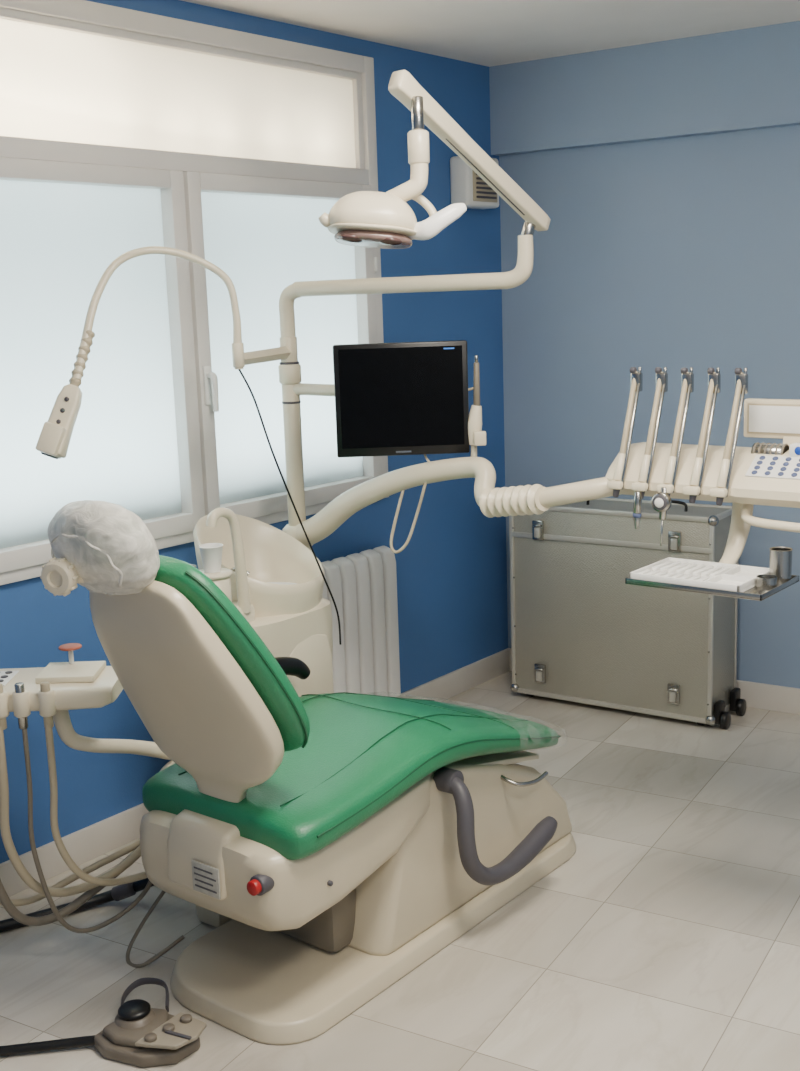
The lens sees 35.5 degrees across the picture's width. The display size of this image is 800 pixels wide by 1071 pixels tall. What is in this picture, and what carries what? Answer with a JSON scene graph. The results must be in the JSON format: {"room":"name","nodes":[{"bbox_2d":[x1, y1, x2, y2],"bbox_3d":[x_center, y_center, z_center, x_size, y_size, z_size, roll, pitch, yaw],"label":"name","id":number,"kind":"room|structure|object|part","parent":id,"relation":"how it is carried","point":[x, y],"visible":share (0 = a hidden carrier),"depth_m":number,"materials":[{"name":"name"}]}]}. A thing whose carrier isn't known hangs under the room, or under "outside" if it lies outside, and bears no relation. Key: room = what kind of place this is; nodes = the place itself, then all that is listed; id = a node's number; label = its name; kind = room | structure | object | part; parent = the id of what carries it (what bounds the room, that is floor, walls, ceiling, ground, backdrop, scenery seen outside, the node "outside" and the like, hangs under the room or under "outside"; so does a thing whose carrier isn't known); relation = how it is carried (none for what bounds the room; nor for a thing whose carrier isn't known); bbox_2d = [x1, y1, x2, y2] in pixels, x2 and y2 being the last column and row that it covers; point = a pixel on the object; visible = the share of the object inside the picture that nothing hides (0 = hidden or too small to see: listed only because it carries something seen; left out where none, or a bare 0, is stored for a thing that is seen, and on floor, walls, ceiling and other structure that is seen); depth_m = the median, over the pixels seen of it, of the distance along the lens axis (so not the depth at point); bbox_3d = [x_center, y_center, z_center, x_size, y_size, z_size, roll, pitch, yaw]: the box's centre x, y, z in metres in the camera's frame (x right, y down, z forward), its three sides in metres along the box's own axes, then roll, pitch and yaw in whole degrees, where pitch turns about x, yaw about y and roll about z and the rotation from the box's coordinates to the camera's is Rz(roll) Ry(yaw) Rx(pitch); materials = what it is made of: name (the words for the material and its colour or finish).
{"room":"dental clinic","nodes":[
{"label":"dental clinic","id":0,"kind":"room"},
{"bbox_2d":[0,0,507,863],"bbox_3d":[-1.333,-0.195,3.186,0.200,2.490,5.700,6,14,38],"label":"wall","id":1,"kind":"structure","parent":0,"point":[451,573],"depth_m":4.70,"materials":[{"name":"blue paint"}]},
{"bbox_2d":[0,501,330,584],"bbox_3d":[-0.703,-0.016,3.997,0.225,0.035,1.755,6,14,38],"label":"window sill","id":2,"kind":"structure","parent":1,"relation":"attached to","point":[30,572],"depth_m":3.83,"materials":[{"name":"plastic"}]},
{"bbox_2d":[0,0,382,572],"bbox_3d":[-0.703,-0.775,3.836,0.286,1.513,1.761,6,14,38],"label":"window","id":3,"kind":"structure","parent":1,"relation":"in","point":[83,16],"depth_m":3.80,"materials":[{"name":"plastic"}]},
{"bbox_3d":[-0.943,-0.988,3.406,0.080,0.051,0.767,6,14,38],"label":"sash rail","id":4,"kind":"part","parent":3,"relation":"part of","materials":[{"name":"plastic"}]},
{"bbox_2d":[0,180,181,548],"bbox_3d":[-0.935,-0.486,3.509,0.006,0.995,0.791,6,14,38],"label":"glass","id":5,"kind":"object","parent":3,"relation":"in","point":[58,240],"visible":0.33,"depth_m":3.54,"materials":[{"name":"grey glass"}]},
{"bbox_3d":[-0.908,0.019,3.597,0.080,0.055,0.767,6,14,38],"label":"bottom sash rail","id":6,"kind":"part","parent":3,"relation":"part of","materials":[{"name":"white plastic"}]},
{"bbox_3d":[-0.672,-0.552,3.816,0.080,1.079,0.052,6,14,38],"label":"sash stile","id":7,"kind":"part","parent":3,"relation":"part of","materials":[{"name":"white plastic"}]},
{"bbox_3d":[-0.753,-1.494,3.718,0.225,0.055,1.755,6,14,38],"label":"frame","id":8,"kind":"part","parent":3,"relation":"part of","materials":[{"name":"plastic"}]},
{"bbox_2d":[0,136,368,184],"bbox_3d":[-0.741,-1.123,3.788,0.225,0.054,1.755,6,14,38],"label":"transom bar","id":9,"kind":"object","parent":3,"relation":"attached to","point":[10,147],"visible":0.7,"depth_m":3.69,"materials":[{"name":"white plastic"}]},
{"bbox_2d":[0,18,355,167],"bbox_3d":[-0.691,-1.302,3.702,0.006,0.330,1.755,6,14,38],"label":"transom","id":10,"kind":"object","parent":9,"relation":"in","point":[56,84],"visible":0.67,"depth_m":3.69,"materials":[{"name":"grey"}]},
{"bbox_3d":[-0.631,-0.563,3.867,0.080,1.079,0.052,6,14,38],"label":"sash stile","id":11,"kind":"part","parent":3,"relation":"part of","materials":[{"name":"white plastic"}]},
{"bbox_2d":[202,365,211,404],"bbox_3d":[-0.594,-0.464,3.857,0.012,0.120,0.028,6,14,38],"label":"plate","id":12,"kind":"object","parent":3,"relation":"attached to","point":[206,381],"depth_m":3.85,"materials":[{"name":"white plastic"}]},
{"bbox_3d":[-0.575,-0.443,3.846,0.037,0.121,0.021,6,14,38],"label":"handle","id":13,"kind":"part","parent":3,"relation":"part of","materials":[{"name":"white plastic"}]},
{"bbox_3d":[-0.575,-0.443,3.846,0.037,0.121,0.021,6,14,38],"label":"lever","id":14,"kind":"part","parent":3,"relation":"part of","materials":[{"name":"white plastic"}]},
{"bbox_3d":[-0.396,-1.135,4.083,0.080,0.051,0.762,6,14,38],"label":"sash rail","id":15,"kind":"part","parent":3,"relation":"part of","materials":[{"name":"plastic"}]},
{"bbox_2d":[201,192,362,503],"bbox_3d":[-0.388,-0.632,4.186,0.006,0.995,0.786,6,14,38],"label":"glass","id":16,"kind":"object","parent":3,"relation":"in","point":[265,245],"visible":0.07,"depth_m":4.13,"materials":[{"name":"grey"}]},
{"bbox_3d":[-0.361,-0.127,4.274,0.080,0.055,0.762,6,14,38],"label":"bottom sash rail","id":17,"kind":"part","parent":3,"relation":"part of","materials":[{"name":"white plastic"}]},
{"bbox_3d":[-0.127,-0.698,4.491,0.080,1.079,0.052,6,14,38],"label":"sash stile","id":18,"kind":"part","parent":3,"relation":"part of","materials":[{"name":"white plastic"}]},
{"bbox_3d":[-0.086,-0.962,4.435,0.016,0.050,0.016,6,14,38],"label":"sash hinge","id":19,"kind":"part","parent":3,"relation":"part of","materials":[{"name":"white metal"}]},
{"bbox_2d":[0,649,508,895],"bbox_3d":[-1.254,1.000,3.287,0.014,0.100,5.556,6,14,38],"label":"baseboard","id":20,"kind":"structure","parent":1,"relation":"attached to","point":[88,843],"depth_m":3.77,"materials":[{"name":"white paint"}]},
{"bbox_2d":[361,56,388,497],"bbox_3d":[-0.169,-0.909,4.548,0.225,1.550,0.050,6,14,38],"label":"frame","id":21,"kind":"object","parent":1,"relation":"attached to","point":[368,89],"visible":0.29,"depth_m":4.38,"materials":[{"name":"plastic"}]},
{"bbox_2d":[352,72,364,168],"bbox_3d":[-0.152,-1.444,4.367,0.040,0.323,0.030,6,14,38],"label":"bead","id":22,"kind":"object","parent":21,"relation":"attached to","point":[357,83],"depth_m":4.35},
{"bbox_2d":[450,156,498,208],"bbox_3d":[0.296,-1.369,4.849,0.102,0.190,0.220,6,14,38],"label":"wall speaker","id":23,"kind":"object","parent":1,"relation":"attached to","point":[468,188],"visible":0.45,"depth_m":4.78,"materials":[{"name":"white plastic"}]},
{"bbox_2d":[472,170,496,202],"bbox_3d":[0.328,-1.365,4.824,0.008,0.150,0.160,6,14,38],"label":"grille","id":24,"kind":"object","parent":23,"relation":"attached to","point":[482,192],"depth_m":4.80,"materials":[{"name":"grey plastic"}]},
{"bbox_2d":[295,457,495,545],"bbox_3d":[-0.022,-0.082,3.635,0.776,0.318,0.113,6,14,38],"label":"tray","id":25,"kind":"object","parent":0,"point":[318,527],"depth_m":3.57,"materials":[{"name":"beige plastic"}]},
{"bbox_2d":[0,671,799,1070],"bbox_3d":[0.516,1.235,2.263,4.550,0.100,6.300,6,14,38],"label":"floor","id":26,"kind":"structure","parent":0,"point":[668,939],"depth_m":3.12,"materials":[{"name":"stone"}]},
{"bbox_2d":[0,878,154,932],"bbox_3d":[-0.940,0.930,3.314,0.819,0.207,0.141,-4,11,-13],"label":"hose","id":27,"kind":"object","parent":26,"relation":"on","point":[105,897],"visible":0.37,"depth_m":3.38,"materials":[{"name":"black plastic"}]},
{"bbox_2d":[111,882,135,900],"bbox_3d":[-0.752,0.968,3.405,0.069,0.060,0.040,1,11,17],"label":"clamp","id":28,"kind":"object","parent":27,"relation":"attached to","point":[119,892],"visible":0.92,"depth_m":3.39,"materials":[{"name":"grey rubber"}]},
{"bbox_2d":[0,977,205,1067],"bbox_3d":[-0.795,1.085,2.819,0.751,0.076,0.260,-1,11,5],"label":"foot pedal","id":29,"kind":"object","parent":26,"relation":"on","point":[140,1035],"visible":1,"depth_m":2.73,"materials":[{"name":"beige plastic"}]},
{"bbox_3d":[-0.583,1.062,2.877,0.114,0.047,0.105,-2,11,-3],"label":"carry handle","id":30,"kind":"part","parent":29,"relation":"part of","materials":[{"name":"grey rubber"}]},
{"bbox_3d":[-0.536,1.080,2.689,0.026,0.011,0.026,3,12,26],"label":"pedal knob","id":31,"kind":"part","parent":29,"relation":"part of","materials":[{"name":"beige plastic"}]},
{"bbox_3d":[-0.504,1.073,2.722,0.026,0.011,0.026,3,12,26],"label":"pedal knob","id":32,"kind":"part","parent":29,"relation":"part of","materials":[{"name":"beige plastic"}]},
{"bbox_3d":[-0.489,1.083,2.709,0.098,0.010,0.140,5,13,34],"label":"lever plate","id":33,"kind":"part","parent":29,"relation":"part of","materials":[{"name":"beige plastic"}]},
{"bbox_3d":[-0.471,1.065,2.755,0.026,0.011,0.026,3,12,26],"label":"pedal knob","id":34,"kind":"part","parent":29,"relation":"part of","materials":[{"name":"beige plastic"}]},
{"bbox_2d":[126,890,184,967],"bbox_3d":[-0.587,0.930,3.139,0.219,0.258,0.092,-8,12,-31],"label":"cable","id":35,"kind":"object","parent":26,"relation":"on","point":[162,893],"visible":0.84,"depth_m":3.13,"materials":[{"name":"grey rubber"}]},
{"bbox_2d":[190,507,333,696],"bbox_3d":[-0.464,0.415,3.623,0.363,1.071,0.596,6,14,38],"label":"dental spittoon unit","id":36,"kind":"object","parent":26,"relation":"on","point":[273,579],"visible":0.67,"depth_m":3.60,"materials":[{"name":"beige plastic"}]},
{"bbox_2d":[198,543,222,572],"bbox_3d":[-0.501,0.061,3.325,0.066,0.071,0.066,6,14,38],"label":"paper cup","id":37,"kind":"object","parent":36,"relation":"on","point":[211,553],"visible":1,"depth_m":3.31,"materials":[{"name":"white paper"}]},
{"bbox_2d":[200,507,254,622],"bbox_3d":[-0.475,0.116,3.380,0.123,0.391,0.203,6,14,38],"label":"faucet","id":38,"kind":"object","parent":36,"relation":"on","point":[240,589],"depth_m":3.39,"materials":[{"name":"beige plastic"}]},
{"bbox_2d":[193,514,324,616],"bbox_3d":[-0.407,0.112,3.651,0.363,0.333,0.380,6,14,38],"label":"bowl","id":39,"kind":"object","parent":36,"relation":"on","point":[279,576],"depth_m":3.71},
{"bbox_2d":[266,582,295,584],"bbox_3d":[-0.378,0.187,3.631,0.206,0.060,0.206,6,14,38],"label":"bowl","id":40,"kind":"object","parent":36,"relation":"on","point":[284,583],"depth_m":3.72,"materials":[{"name":"white plastic"}]},
{"bbox_3d":[-0.264,0.399,3.611,0.010,0.254,0.200,6,14,38],"label":"door","id":41,"kind":"part","parent":36,"relation":"part of","materials":[{"name":"beige plastic"}]},
{"bbox_2d":[278,337,312,551],"bbox_3d":[-0.312,0.139,3.904,0.120,1.500,0.120,6,14,38],"label":"support pole","id":42,"kind":"object","parent":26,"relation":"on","point":[289,369],"visible":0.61,"depth_m":3.80,"materials":[{"name":"white plastic"}]},
{"bbox_2d":[36,246,340,644],"bbox_3d":[-0.513,-0.203,3.385,0.325,1.138,0.946,6,14,38],"label":"gooseneck lamp","id":43,"kind":"object","parent":42,"relation":"attached to","point":[54,439],"visible":1,"depth_m":3.19,"materials":[{"name":"white plastic"}]},
{"bbox_2d":[232,343,244,367],"bbox_3d":[-0.435,-0.485,3.363,0.032,0.065,0.032,6,14,38],"label":"socket","id":44,"kind":"object","parent":43,"relation":"attached to","point":[238,357],"depth_m":3.35,"materials":[{"name":"beige plastic"}]},
{"bbox_2d":[293,340,469,457],"bbox_3d":[-0.112,-0.391,3.574,0.603,0.314,0.218,4,12,29],"label":"monitor","id":45,"kind":"object","parent":42,"relation":"attached to","point":[399,398],"visible":1,"depth_m":3.49,"materials":[{"name":"black plastic"}]},
{"bbox_3d":[-0.166,-0.428,3.698,0.384,0.046,0.036,4,12,30],"label":"arm","id":46,"kind":"part","parent":45,"relation":"part of","materials":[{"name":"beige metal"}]},
{"bbox_2d":[279,70,549,336],"bbox_3d":[-0.145,-0.806,3.234,0.870,0.633,0.692,4,12,29],"label":"light","id":47,"kind":"object","parent":42,"relation":"on","point":[370,219],"visible":1,"depth_m":2.94,"materials":[{"name":"white plastic"}]},
{"bbox_3d":[-0.164,-0.730,2.901,0.050,0.038,0.031,-8,12,-30],"label":"handle","id":48,"kind":"part","parent":47,"relation":"part of","materials":[{"name":"beige plastic"}]},
{"bbox_2d":[411,96,423,129],"bbox_3d":[0.040,-0.967,2.874,0.028,0.080,0.028,6,14,38],"label":"rod","id":49,"kind":"object","parent":47,"relation":"attached to","point":[417,102],"depth_m":2.86,"materials":[{"name":"metal"}]},
{"bbox_3d":[0.043,-0.896,2.888,0.050,0.075,0.050,6,14,38],"label":"yoke post","id":50,"kind":"part","parent":47,"relation":"part of","materials":[{"name":"beige plastic"}]},
{"bbox_3d":[0.086,-0.724,2.885,0.137,0.081,0.042,-1,11,6],"label":"handle","id":51,"kind":"part","parent":47,"relation":"part of","materials":[{"name":"white plastic"}]},
{"bbox_3d":[0.185,-0.934,3.082,0.044,0.347,0.597,7,14,41],"label":"spring arm","id":52,"kind":"part","parent":47,"relation":"part of","materials":[{"name":"beige plastic"}]},
{"bbox_2d":[295,355,799,563],"bbox_3d":[0.391,-0.185,3.370,1.730,0.590,0.345,6,14,38],"label":"dental instrument delivery unit","id":53,"kind":"object","parent":42,"relation":"attached to","point":[768,474],"visible":0.98,"depth_m":3.08,"materials":[{"name":"white plastic"}]},
{"bbox_3d":[0.209,-0.247,3.534,0.020,0.120,0.020,6,14,38],"label":"holder post","id":54,"kind":"part","parent":53,"relation":"part of","materials":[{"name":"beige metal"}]},
{"bbox_3d":[0.572,-0.271,3.153,0.017,0.279,0.114,6,14,38],"label":"whip arm","id":55,"kind":"part","parent":53,"relation":"part of"},
{"bbox_3d":[0.579,-0.254,3.143,0.010,0.267,0.114,5,13,34],"label":"whip rod","id":56,"kind":"part","parent":53,"relation":"part of","materials":[{"name":"metal"}]},
{"bbox_3d":[0.627,-0.265,3.111,0.017,0.279,0.114,6,14,38],"label":"whip arm","id":57,"kind":"part","parent":53,"relation":"part of"},
{"bbox_3d":[0.633,-0.248,3.101,0.010,0.267,0.114,6,13,35],"label":"whip rod","id":58,"kind":"part","parent":53,"relation":"part of","materials":[{"name":"metal"}]},
{"bbox_3d":[0.628,-0.079,3.028,0.024,0.024,0.002,6,14,38],"label":"syringe knob","id":59,"kind":"part","parent":53,"relation":"part of","materials":[{"name":"white plastic"}]},
{"bbox_3d":[0.635,-0.081,3.037,0.048,0.048,0.017,6,14,38],"label":"syringe knob","id":60,"kind":"part","parent":53,"relation":"part of","materials":[{"name":"metal"}]},
{"bbox_3d":[0.681,-0.258,3.068,0.017,0.279,0.114,6,14,38],"label":"whip arm","id":61,"kind":"part","parent":53,"relation":"part of"},
{"bbox_3d":[0.688,-0.242,3.058,0.010,0.267,0.114,6,13,35],"label":"whip rod","id":62,"kind":"part","parent":53,"relation":"part of","materials":[{"name":"metal"}]},
{"bbox_3d":[0.735,-0.252,3.026,0.017,0.279,0.114,6,14,38],"label":"whip arm","id":63,"kind":"part","parent":53,"relation":"part of"},
{"bbox_3d":[0.743,-0.236,3.015,0.010,0.267,0.114,6,13,36],"label":"whip rod","id":64,"kind":"part","parent":53,"relation":"part of","materials":[{"name":"metal"}]},
{"bbox_2d":[625,546,798,600],"bbox_3d":[0.716,0.069,2.867,0.328,0.081,0.218,6,14,38],"label":"tray","id":65,"kind":"object","parent":53,"relation":"attached to","point":[696,576],"visible":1,"depth_m":2.83,"materials":[{"name":"metal"}]},
{"bbox_3d":[0.815,0.104,2.780,0.044,0.027,0.044,6,14,38],"label":"dish","id":66,"kind":"part","parent":65,"relation":"part of","materials":[{"name":"metal"}]},
{"bbox_3d":[0.789,-0.246,2.983,0.017,0.279,0.114,6,14,38],"label":"whip arm","id":67,"kind":"part","parent":53,"relation":"part of"},
{"bbox_3d":[0.797,-0.230,2.973,0.010,0.267,0.114,6,13,36],"label":"whip rod","id":68,"kind":"part","parent":53,"relation":"part of","materials":[{"name":"metal"}]},
{"bbox_2d":[719,502,753,563],"bbox_3d":[0.798,0.003,3.015,0.056,0.184,0.221,5,13,32],"label":"support arm","id":69,"kind":"object","parent":53,"relation":"on","point":[740,525],"depth_m":3.05,"materials":[{"name":"beige plastic"}]},
{"bbox_2d":[751,443,786,454],"bbox_3d":[0.893,-0.198,3.016,0.080,0.048,0.048,6,14,38],"label":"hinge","id":70,"kind":"object","parent":53,"relation":"in","point":[757,448],"depth_m":3.00,"materials":[{"name":"metal"}]},
{"bbox_3d":[0.928,-0.048,2.927,0.275,0.070,0.081,6,14,38],"label":"grab handle","id":71,"kind":"part","parent":53,"relation":"part of","materials":[{"name":"beige plastic"}]},
{"bbox_3d":[0.968,-0.280,3.020,0.282,0.095,0.025,6,14,38],"label":"viewer frame","id":72,"kind":"part","parent":53,"relation":"part of","materials":[{"name":"beige plastic"}]},
{"bbox_3d":[0.934,-0.155,2.904,0.250,0.044,0.066,6,14,38],"label":"panel plate","id":73,"kind":"part","parent":53,"relation":"part of","materials":[{"name":"white plastic"}]},
{"bbox_3d":[0.962,-0.212,3.036,0.060,0.065,0.020,6,14,38],"label":"viewer stem","id":74,"kind":"part","parent":53,"relation":"part of","materials":[{"name":"beige plastic"}]},
{"bbox_2d":[40,500,575,1044],"bbox_3d":[-0.155,0.412,3.163,1.614,1.228,0.704,-12,15,-43],"label":"dental chair","id":75,"kind":"object","parent":26,"relation":"on","point":[333,844],"visible":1,"depth_m":2.85,"materials":[{"name":"plastic"}]},
{"bbox_3d":[-0.679,0.082,2.501,0.072,0.073,0.046,2,11,18],"label":"headrest knob","id":76,"kind":"part","parent":75,"relation":"part of","materials":[{"name":"beige plastic"}]},
{"bbox_2d":[53,710,169,759],"bbox_3d":[-0.685,0.501,3.137,0.357,0.234,0.076,-8,12,-27],"label":"support arm","id":77,"kind":"object","parent":75,"relation":"attached to","point":[67,734],"visible":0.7,"depth_m":3.07,"materials":[{"name":"beige plastic"}]},
{"bbox_2d":[0,643,122,729],"bbox_3d":[-0.911,0.331,3.023,0.455,0.211,0.249,-2,11,0],"label":"holder","id":78,"kind":"object","parent":77,"relation":"on","point":[71,685],"visible":0.98,"depth_m":2.95,"materials":[{"name":"beige plastic"}]},
{"bbox_2d":[0,690,8,718],"bbox_3d":[-0.937,0.396,2.927,0.038,0.060,0.038,-2,11,0],"label":"socket","id":79,"kind":"object","parent":78,"relation":"attached to","point":[4,694],"depth_m":2.92,"materials":[{"name":"beige plastic"}]},
{"bbox_2d":[12,690,30,717],"bbox_3d":[-0.887,0.394,2.927,0.038,0.060,0.038,-2,11,0],"label":"socket","id":80,"kind":"object","parent":78,"relation":"attached to","point":[21,699],"depth_m":2.91,"materials":[{"name":"beige plastic"}]},
{"bbox_2d":[38,689,55,716],"bbox_3d":[-0.827,0.392,2.927,0.038,0.060,0.038,-2,11,0],"label":"socket","id":81,"kind":"object","parent":78,"relation":"attached to","point":[46,697],"depth_m":2.91,"materials":[{"name":"beige plastic"}]},
{"bbox_2d":[0,666,122,711],"bbox_3d":[-0.910,0.373,3.040,0.455,0.060,0.230,-2,11,0],"label":"tray","id":82,"kind":"object","parent":78,"relation":"on","point":[69,687],"depth_m":2.95,"materials":[{"name":"beige plastic"}]},
{"bbox_2d":[0,852,131,925],"bbox_3d":[-0.801,0.685,3.096,0.479,0.541,0.041,-8,12,-31],"label":"hose","id":83,"kind":"object","parent":78,"relation":"hanging from","point":[5,900],"visible":0.7,"depth_m":3.08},
{"bbox_2d":[0,840,139,905],"bbox_3d":[-0.832,0.660,3.097,0.521,0.489,0.050,-8,12,-28],"label":"hose","id":84,"kind":"object","parent":78,"relation":"hanging from","point":[37,897],"visible":0.59,"depth_m":3.16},
{"bbox_2d":[0,726,140,896],"bbox_3d":[-0.770,0.652,3.082,0.433,0.472,0.029,-9,13,-34],"label":"hose","id":85,"kind":"object","parent":78,"relation":"hanging from","point":[7,840],"visible":0.8,"depth_m":3.00,"materials":[{"name":"beige rubber"}]},
{"bbox_3d":[-0.810,0.297,3.077,0.012,0.040,0.012,-2,11,0],"label":"red cap stem","id":86,"kind":"part","parent":78,"relation":"part of","materials":[{"name":"white plastic"}]},
{"bbox_2d":[22,729,151,932],"bbox_3d":[-0.731,0.698,3.087,0.377,0.566,0.036,-11,14,-38],"label":"hose","id":87,"kind":"object","parent":78,"relation":"hanging from","point":[139,898],"visible":0.88,"depth_m":3.00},
{"bbox_2d":[44,724,146,885],"bbox_3d":[-0.692,0.642,3.066,0.072,0.452,0.341,8,15,44],"label":"hose","id":88,"kind":"object","parent":78,"relation":"hanging from","point":[66,857],"visible":0.75,"depth_m":2.98,"materials":[{"name":"beige rubber"}]},
{"bbox_2d":[154,555,309,750],"bbox_3d":[-0.441,0.253,2.729,0.486,0.478,0.298,6,14,38],"label":"backrest cushion","id":89,"kind":"object","parent":75,"relation":"on","point":[218,686],"depth_m":2.58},
{"bbox_3d":[-0.336,0.425,3.371,0.087,0.194,0.266,3,12,25],"label":"armrest","id":90,"kind":"part","parent":75,"relation":"part of","materials":[{"name":"black plastic"}]},
{"bbox_2d":[142,693,558,859],"bbox_3d":[-0.075,0.554,3.241,0.568,0.254,1.125,6,14,38],"label":"seat cushion","id":91,"kind":"object","parent":75,"relation":"on","point":[373,773],"depth_m":2.94,"materials":[{"name":"green leather"}]},
{"bbox_3d":[-0.027,0.974,3.355,0.505,0.045,1.325,6,14,38],"label":"plate","id":92,"kind":"part","parent":75,"relation":"part of","materials":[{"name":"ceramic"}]},
{"bbox_2d":[347,756,571,955],"bbox_3d":[0.068,0.736,3.442,0.430,0.394,0.910,6,14,38],"label":"cover","id":93,"kind":"object","parent":75,"relation":"attached to","point":[425,885],"depth_m":3.16,"materials":[{"name":"plastic"}]},
{"bbox_3d":[0.050,0.590,3.405,0.400,0.144,0.590,6,14,38],"label":"legrest plate","id":94,"kind":"part","parent":75,"relation":"part of","materials":[{"name":"beige plastic"}]},
{"bbox_3d":[0.281,0.724,3.206,0.397,0.307,0.140,-9,13,-34],"label":"armrest","id":95,"kind":"part","parent":75,"relation":"part of","materials":[{"name":"grey rubber"}]},
{"bbox_3d":[0.335,0.648,3.353,0.161,0.041,0.057,-6,11,-20],"label":"legrest lever","id":96,"kind":"part","parent":75,"relation":"part of","materials":[{"name":"metal"}]},
{"bbox_2d":[321,546,400,696],"bbox_3d":[-0.230,0.436,4.426,0.120,0.718,0.600,6,14,38],"label":"radiator","id":97,"kind":"object","parent":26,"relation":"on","point":[362,585],"visible":0.41,"depth_m":4.46,"materials":[{"name":"metal"}]},
{"bbox_2d":[509,498,745,728],"bbox_3d":[0.873,0.260,4.851,0.892,0.829,0.289,5,13,34],"label":"case","id":98,"kind":"object","parent":26,"relation":"on","point":[580,633],"visible":0.84,"depth_m":4.75,"materials":[{"name":"metal"}]},
{"bbox_3d":[0.538,-0.021,4.865,0.048,0.076,0.011,5,13,34],"label":"latch plate","id":99,"kind":"part","parent":98,"relation":"part of","materials":[{"name":"metal"}]},
{"bbox_3d":[0.557,0.549,4.973,0.048,0.076,0.011,5,13,34],"label":"latch plate","id":100,"kind":"part","parent":98,"relation":"part of","materials":[{"name":"metal"}]},
{"bbox_3d":[1.021,0.592,4.661,0.048,0.076,0.011,5,13,34],"label":"latch plate","id":101,"kind":"part","parent":98,"relation":"part of","materials":[{"name":"metal"}]},
{"bbox_3d":[1.001,0.022,4.553,0.048,0.076,0.011,5,13,34],"label":"latch plate","id":102,"kind":"part","parent":98,"relation":"part of","materials":[{"name":"metal"}]},
{"bbox_3d":[1.013,-0.114,4.678,0.134,0.040,0.012,5,13,34],"label":"handle","id":103,"kind":"part","parent":98,"relation":"part of","materials":[{"name":"black plastic"}]},
{"bbox_2d":[181,0,799,66],"bbox_3d":[0.429,-1.308,1.782,4.550,0.100,6.300,6,14,38],"label":"ceiling","id":104,"kind":"structure","parent":0,"point":[489,33],"depth_m":4.13,"materials":[{"name":"paint"}]},
{"bbox_2d":[499,125,799,688],"bbox_3d":[2.154,-0.498,4.158,4.448,2.490,0.120,5,13,33],"label":"wall","id":105,"kind":"structure","parent":0,"point":[674,254],"depth_m":4.79,"materials":[{"name":"blue paint"}]},
{"bbox_2d":[489,21,799,155],"bbox_3d":[2.146,-1.533,3.835,4.242,0.335,0.060,5,13,33],"label":"beam","id":106,"kind":"structure","parent":105,"relation":"attached to","point":[749,78],"depth_m":4.60,"materials":[{"name":"blue paint"}]},
{"bbox_2d":[507,648,799,714],"bbox_3d":[2.236,0.695,4.274,4.237,0.100,0.014,5,13,33],"label":"baseboard","id":107,"kind":"structure","parent":105,"relation":"attached to","point":[756,695],"depth_m":4.80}
]}

